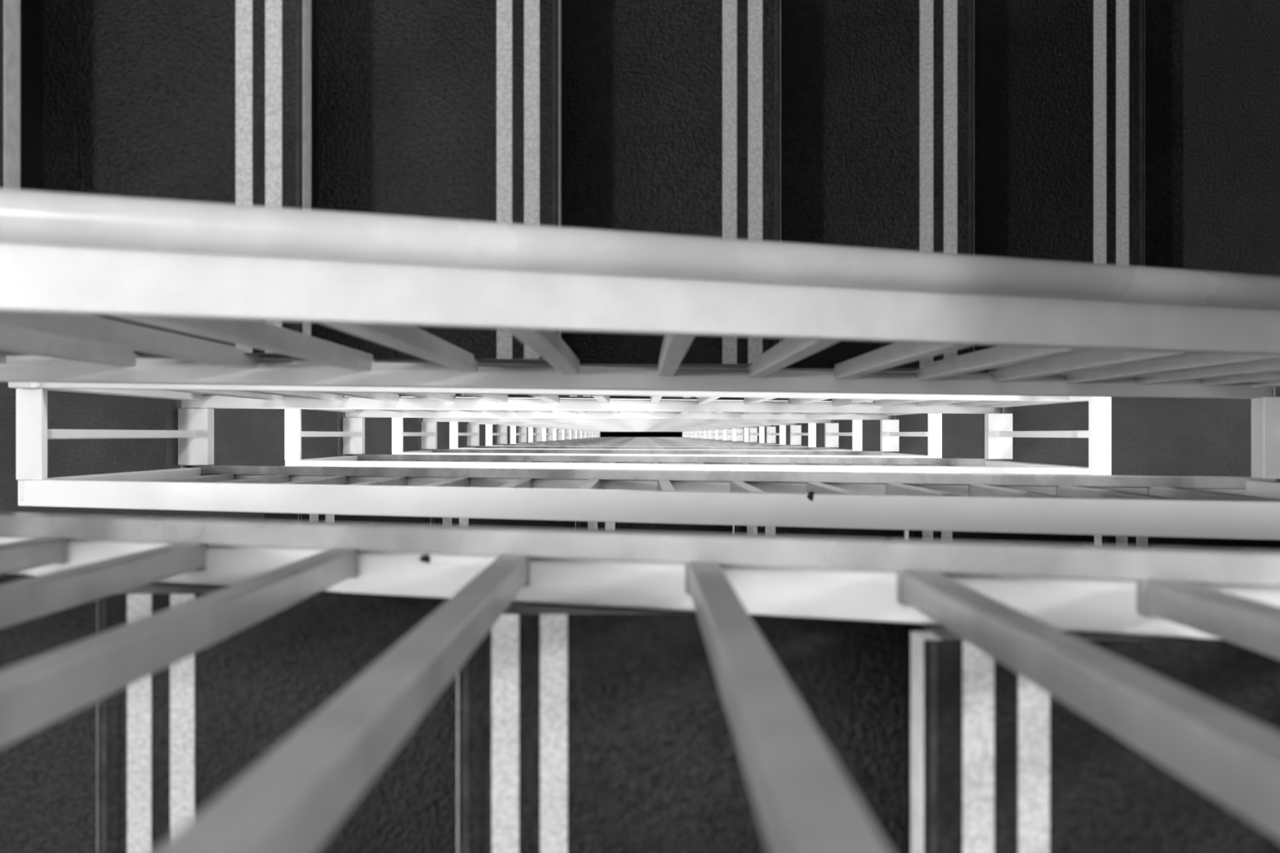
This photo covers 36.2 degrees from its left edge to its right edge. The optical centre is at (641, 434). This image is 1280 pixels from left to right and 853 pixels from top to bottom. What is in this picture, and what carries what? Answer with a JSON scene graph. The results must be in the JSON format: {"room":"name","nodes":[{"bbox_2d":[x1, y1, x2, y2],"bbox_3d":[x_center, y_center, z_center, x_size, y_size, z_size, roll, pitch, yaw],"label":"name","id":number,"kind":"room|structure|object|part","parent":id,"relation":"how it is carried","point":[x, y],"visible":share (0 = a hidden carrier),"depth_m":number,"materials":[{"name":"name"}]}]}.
{"room":"stairwell","nodes":[
{"label":"stairwell","id":0,"kind":"room"},
{"bbox_2d":[600,431,684,437],"bbox_3d":[0.000,0.000,45.730,4.500,0.100,2.500,0,90,0],"label":"floor","id":1,"kind":"structure","parent":0,"point":[602,434],"depth_m":45.68,"materials":[{"name":"black"}]},
{"bbox_2d":[0,0,1279,852],"bbox_3d":[0.000,0.000,23.227,4.292,45.187,2.292,0,90,0],"label":"concrete staircase","id":2,"kind":"structure","parent":1,"relation":"on","point":[1146,133],"depth_m":2.28,"materials":[{"name":"paint"}]},
{"bbox_2d":[0,187,1279,852],"bbox_3d":[0.000,-0.012,22.656,1.980,46.371,0.260,0,90,0],"label":"stair railing","id":3,"kind":"object","parent":2,"relation":"attached to","point":[211,270],"visible":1,"depth_m":1.41,"materials":[{"name":"white paint"}]},
{"bbox_3d":[-0.958,0.000,3.655,0.065,1.170,0.144,0,90,0],"label":"rail","id":4,"kind":"part","parent":3,"relation":"part of","materials":[{"name":"white paint"}]},
{"bbox_3d":[-0.958,0.000,5.965,0.065,1.170,0.144,0,90,0],"label":"rail","id":5,"kind":"part","parent":3,"relation":"part of","materials":[{"name":"white paint"}]},
{"bbox_3d":[-0.958,0.000,8.275,0.065,1.170,0.144,0,90,0],"label":"rail","id":6,"kind":"part","parent":3,"relation":"part of","materials":[{"name":"white paint"}]},
{"bbox_3d":[-0.958,0.000,10.585,0.065,1.170,0.144,0,90,0],"label":"rail","id":7,"kind":"part","parent":3,"relation":"part of","materials":[{"name":"white paint"}]},
{"bbox_3d":[-0.958,0.000,12.895,0.065,1.170,0.144,0,90,0],"label":"rail","id":8,"kind":"part","parent":3,"relation":"part of","materials":[{"name":"white paint"}]},
{"bbox_3d":[-0.958,0.000,15.205,0.065,1.170,0.144,0,90,0],"label":"rail","id":9,"kind":"part","parent":3,"relation":"part of","materials":[{"name":"white paint"}]},
{"bbox_3d":[-0.958,0.000,17.515,0.065,1.170,0.144,0,90,0],"label":"rail","id":10,"kind":"part","parent":3,"relation":"part of","materials":[{"name":"white paint"}]},
{"bbox_3d":[-0.958,0.000,19.825,0.065,1.170,0.144,0,90,0],"label":"rail","id":11,"kind":"part","parent":3,"relation":"part of","materials":[{"name":"white paint"}]},
{"bbox_3d":[0.000,-0.085,4.227,1.964,2.381,0.057,0,90,0],"label":"rail","id":12,"kind":"part","parent":3,"relation":"part of","materials":[{"name":"white paint"}]},
{"bbox_3d":[-0.958,0.000,22.135,0.065,1.170,0.144,0,90,0],"label":"rail","id":13,"kind":"part","parent":3,"relation":"part of","materials":[{"name":"white paint"}]},
{"bbox_3d":[-0.958,0.000,24.445,0.065,1.170,0.144,0,90,0],"label":"rail","id":14,"kind":"part","parent":3,"relation":"part of","materials":[{"name":"white paint"}]},
{"bbox_3d":[-0.958,0.000,26.755,0.065,1.170,0.144,0,90,0],"label":"rail","id":15,"kind":"part","parent":3,"relation":"part of","materials":[{"name":"white paint"}]},
{"bbox_3d":[-0.958,0.000,29.065,0.065,1.170,0.144,0,90,0],"label":"rail","id":16,"kind":"part","parent":3,"relation":"part of","materials":[{"name":"white paint"}]},
{"bbox_3d":[-0.958,0.000,31.375,0.065,1.170,0.144,0,90,0],"label":"rail","id":17,"kind":"part","parent":3,"relation":"part of","materials":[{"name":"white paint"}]},
{"bbox_3d":[-0.958,0.000,33.685,0.065,1.170,0.144,0,90,0],"label":"rail","id":18,"kind":"part","parent":3,"relation":"part of","materials":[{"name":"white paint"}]},
{"bbox_3d":[-0.958,0.000,35.995,0.065,1.170,0.144,0,90,0],"label":"rail","id":19,"kind":"part","parent":3,"relation":"part of","materials":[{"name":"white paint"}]},
{"bbox_3d":[-0.958,0.000,38.305,0.065,1.170,0.144,0,90,0],"label":"rail","id":20,"kind":"part","parent":3,"relation":"part of","materials":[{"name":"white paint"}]},
{"bbox_3d":[0.000,-0.085,22.707,1.964,2.383,0.057,0,90,0],"label":"rail","id":21,"kind":"part","parent":3,"relation":"part of","materials":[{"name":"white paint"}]},
{"bbox_3d":[0.000,0.092,23.813,1.964,2.476,0.051,0,90,0],"label":"rail","id":22,"kind":"part","parent":3,"relation":"part of","materials":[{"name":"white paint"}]},
{"bbox_3d":[0.000,-0.085,6.537,1.964,2.381,0.057,0,90,0],"label":"rail","id":23,"kind":"part","parent":3,"relation":"part of","materials":[{"name":"white paint"}]},
{"bbox_3d":[0.000,-0.085,41.187,1.964,2.383,0.057,0,90,0],"label":"rail","id":24,"kind":"part","parent":3,"relation":"part of","materials":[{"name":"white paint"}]},
{"bbox_3d":[0.000,-0.085,31.947,1.964,2.383,0.057,0,90,0],"label":"rail","id":25,"kind":"part","parent":3,"relation":"part of","materials":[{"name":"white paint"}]},
{"bbox_3d":[0.000,0.092,28.433,1.964,2.476,0.051,0,90,0],"label":"rail","id":26,"kind":"part","parent":3,"relation":"part of","materials":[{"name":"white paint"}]},
{"bbox_3d":[0.000,-0.085,8.847,1.964,2.383,0.057,0,90,0],"label":"rail","id":27,"kind":"part","parent":3,"relation":"part of","materials":[{"name":"white paint"}]},
{"bbox_3d":[0.000,-0.085,11.157,1.964,2.383,0.057,0,90,0],"label":"rail","id":28,"kind":"part","parent":3,"relation":"part of","materials":[{"name":"white paint"}]},
{"bbox_3d":[0.000,-0.085,13.467,1.964,2.383,0.057,0,90,0],"label":"rail","id":29,"kind":"part","parent":3,"relation":"part of","materials":[{"name":"white paint"}]},
{"bbox_3d":[0.000,-0.085,15.777,1.964,2.383,0.057,0,90,0],"label":"rail","id":30,"kind":"part","parent":3,"relation":"part of","materials":[{"name":"white paint"}]},
{"bbox_3d":[0.000,-0.085,18.087,1.964,2.383,0.057,0,90,0],"label":"rail","id":31,"kind":"part","parent":3,"relation":"part of","materials":[{"name":"white paint"}]},
{"bbox_3d":[0.000,0.092,0.713,1.964,2.475,0.051,0,90,0],"label":"rail","id":32,"kind":"part","parent":3,"relation":"part of","materials":[{"name":"white paint"}]},
{"bbox_3d":[0.000,-0.085,25.017,1.964,2.383,0.057,0,90,0],"label":"rail","id":33,"kind":"part","parent":3,"relation":"part of","materials":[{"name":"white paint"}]},
{"bbox_3d":[0.000,-0.099,1.907,1.980,2.400,0.086,0,90,0],"label":"rail","id":34,"kind":"part","parent":3,"relation":"part of","materials":[{"name":"white paint"}]},
{"bbox_3d":[0.000,0.092,44.603,1.964,2.476,0.051,0,90,0],"label":"rail","id":35,"kind":"part","parent":3,"relation":"part of","materials":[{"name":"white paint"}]},
{"bbox_3d":[0.000,0.092,35.363,1.964,2.476,0.051,0,90,0],"label":"rail","id":36,"kind":"part","parent":3,"relation":"part of","materials":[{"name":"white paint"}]},
{"bbox_3d":[0.000,0.092,21.503,1.964,2.476,0.051,0,90,0],"label":"rail","id":37,"kind":"part","parent":3,"relation":"part of","materials":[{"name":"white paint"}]},
{"bbox_3d":[0.000,0.092,19.193,1.964,2.476,0.051,0,90,0],"label":"rail","id":38,"kind":"part","parent":3,"relation":"part of","materials":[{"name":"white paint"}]},
{"bbox_3d":[0.000,0.092,16.883,1.964,2.476,0.051,0,90,0],"label":"rail","id":39,"kind":"part","parent":3,"relation":"part of","materials":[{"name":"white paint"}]},
{"bbox_3d":[0.000,0.092,14.573,1.964,2.476,0.051,0,90,0],"label":"rail","id":40,"kind":"part","parent":3,"relation":"part of","materials":[{"name":"white paint"}]},
{"bbox_3d":[0.000,0.092,3.023,1.964,2.476,0.051,0,90,0],"label":"rail","id":41,"kind":"part","parent":3,"relation":"part of","materials":[{"name":"white paint"}]},
{"bbox_3d":[0.000,0.092,12.263,1.964,2.476,0.051,0,90,0],"label":"rail","id":42,"kind":"part","parent":3,"relation":"part of","materials":[{"name":"white paint"}]},
{"bbox_3d":[0.000,0.092,9.953,1.964,2.476,0.051,0,90,0],"label":"rail","id":43,"kind":"part","parent":3,"relation":"part of","materials":[{"name":"white paint"}]},
{"bbox_3d":[0.000,0.092,7.643,1.964,2.476,0.051,0,90,0],"label":"rail","id":44,"kind":"part","parent":3,"relation":"part of","materials":[{"name":"white paint"}]},
{"bbox_3d":[0.000,-0.085,38.877,1.964,2.383,0.057,0,90,0],"label":"rail","id":45,"kind":"part","parent":3,"relation":"part of","materials":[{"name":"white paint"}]},
{"bbox_3d":[0.000,0.092,26.123,1.964,2.476,0.051,0,90,0],"label":"rail","id":46,"kind":"part","parent":3,"relation":"part of","materials":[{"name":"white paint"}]},
{"bbox_3d":[0.000,-0.085,20.397,1.964,2.383,0.057,0,90,0],"label":"rail","id":47,"kind":"part","parent":3,"relation":"part of","materials":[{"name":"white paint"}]},
{"bbox_3d":[0.000,-0.085,29.637,1.964,2.383,0.057,0,90,0],"label":"rail","id":48,"kind":"part","parent":3,"relation":"part of","materials":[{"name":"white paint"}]},
{"bbox_3d":[0.000,0.092,5.333,1.964,2.476,0.051,0,90,0],"label":"rail","id":49,"kind":"part","parent":3,"relation":"part of","materials":[{"name":"white paint"}]},
{"bbox_3d":[0.000,0.092,30.743,1.964,2.476,0.051,0,90,0],"label":"rail","id":50,"kind":"part","parent":3,"relation":"part of","materials":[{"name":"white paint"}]},
{"bbox_3d":[0.958,0.000,37.028,0.065,1.195,0.220,0,90,0],"label":"rail","id":51,"kind":"part","parent":3,"relation":"part of","materials":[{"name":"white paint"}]},
{"bbox_3d":[0.958,0.000,34.718,0.065,1.195,0.220,0,90,0],"label":"rail","id":52,"kind":"part","parent":3,"relation":"part of","materials":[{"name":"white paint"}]},
{"bbox_3d":[0.958,0.000,32.407,0.065,1.195,0.220,0,90,0],"label":"rail","id":53,"kind":"part","parent":3,"relation":"part of","materials":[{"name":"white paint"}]},
{"bbox_3d":[0.958,0.000,30.098,0.065,1.195,0.220,0,90,0],"label":"rail","id":54,"kind":"part","parent":3,"relation":"part of","materials":[{"name":"white paint"}]},
{"bbox_3d":[0.958,0.000,27.788,0.065,1.195,0.220,0,90,0],"label":"rail","id":55,"kind":"part","parent":3,"relation":"part of","materials":[{"name":"white paint"}]},
{"bbox_3d":[0.958,0.000,25.477,0.065,1.195,0.220,0,90,0],"label":"rail","id":56,"kind":"part","parent":3,"relation":"part of","materials":[{"name":"white paint"}]},
{"bbox_3d":[0.958,0.000,23.168,0.065,1.195,0.220,0,90,0],"label":"rail","id":57,"kind":"part","parent":3,"relation":"part of","materials":[{"name":"white paint"}]},
{"bbox_3d":[0.958,0.000,20.858,0.065,1.195,0.220,0,90,0],"label":"rail","id":58,"kind":"part","parent":3,"relation":"part of","materials":[{"name":"white paint"}]},
{"bbox_3d":[0.958,0.000,18.547,0.065,1.195,0.220,0,90,0],"label":"rail","id":59,"kind":"part","parent":3,"relation":"part of","materials":[{"name":"white paint"}]},
{"bbox_3d":[0.958,0.000,16.238,0.065,1.195,0.220,0,90,0],"label":"rail","id":60,"kind":"part","parent":3,"relation":"part of","materials":[{"name":"white paint"}]},
{"bbox_3d":[0.958,0.000,13.928,0.065,1.195,0.220,0,90,0],"label":"rail","id":61,"kind":"part","parent":3,"relation":"part of","materials":[{"name":"white paint"}]},
{"bbox_3d":[0.958,0.000,11.617,0.065,1.195,0.220,0,90,0],"label":"rail","id":62,"kind":"part","parent":3,"relation":"part of","materials":[{"name":"white paint"}]},
{"bbox_3d":[0.958,0.000,9.307,0.065,1.195,0.220,0,90,0],"label":"rail","id":63,"kind":"part","parent":3,"relation":"part of","materials":[{"name":"white paint"}]},
{"bbox_3d":[0.958,0.000,6.997,0.065,1.195,0.220,0,90,0],"label":"rail","id":64,"kind":"part","parent":3,"relation":"part of","materials":[{"name":"white paint"}]},
{"bbox_3d":[0.958,0.000,4.688,0.065,1.195,0.220,0,90,0],"label":"rail","id":65,"kind":"part","parent":3,"relation":"part of","materials":[{"name":"white paint"}]},
{"bbox_3d":[0.958,0.000,2.377,0.065,1.195,0.220,0,90,0],"label":"rail","id":66,"kind":"part","parent":3,"relation":"part of","materials":[{"name":"white paint"}]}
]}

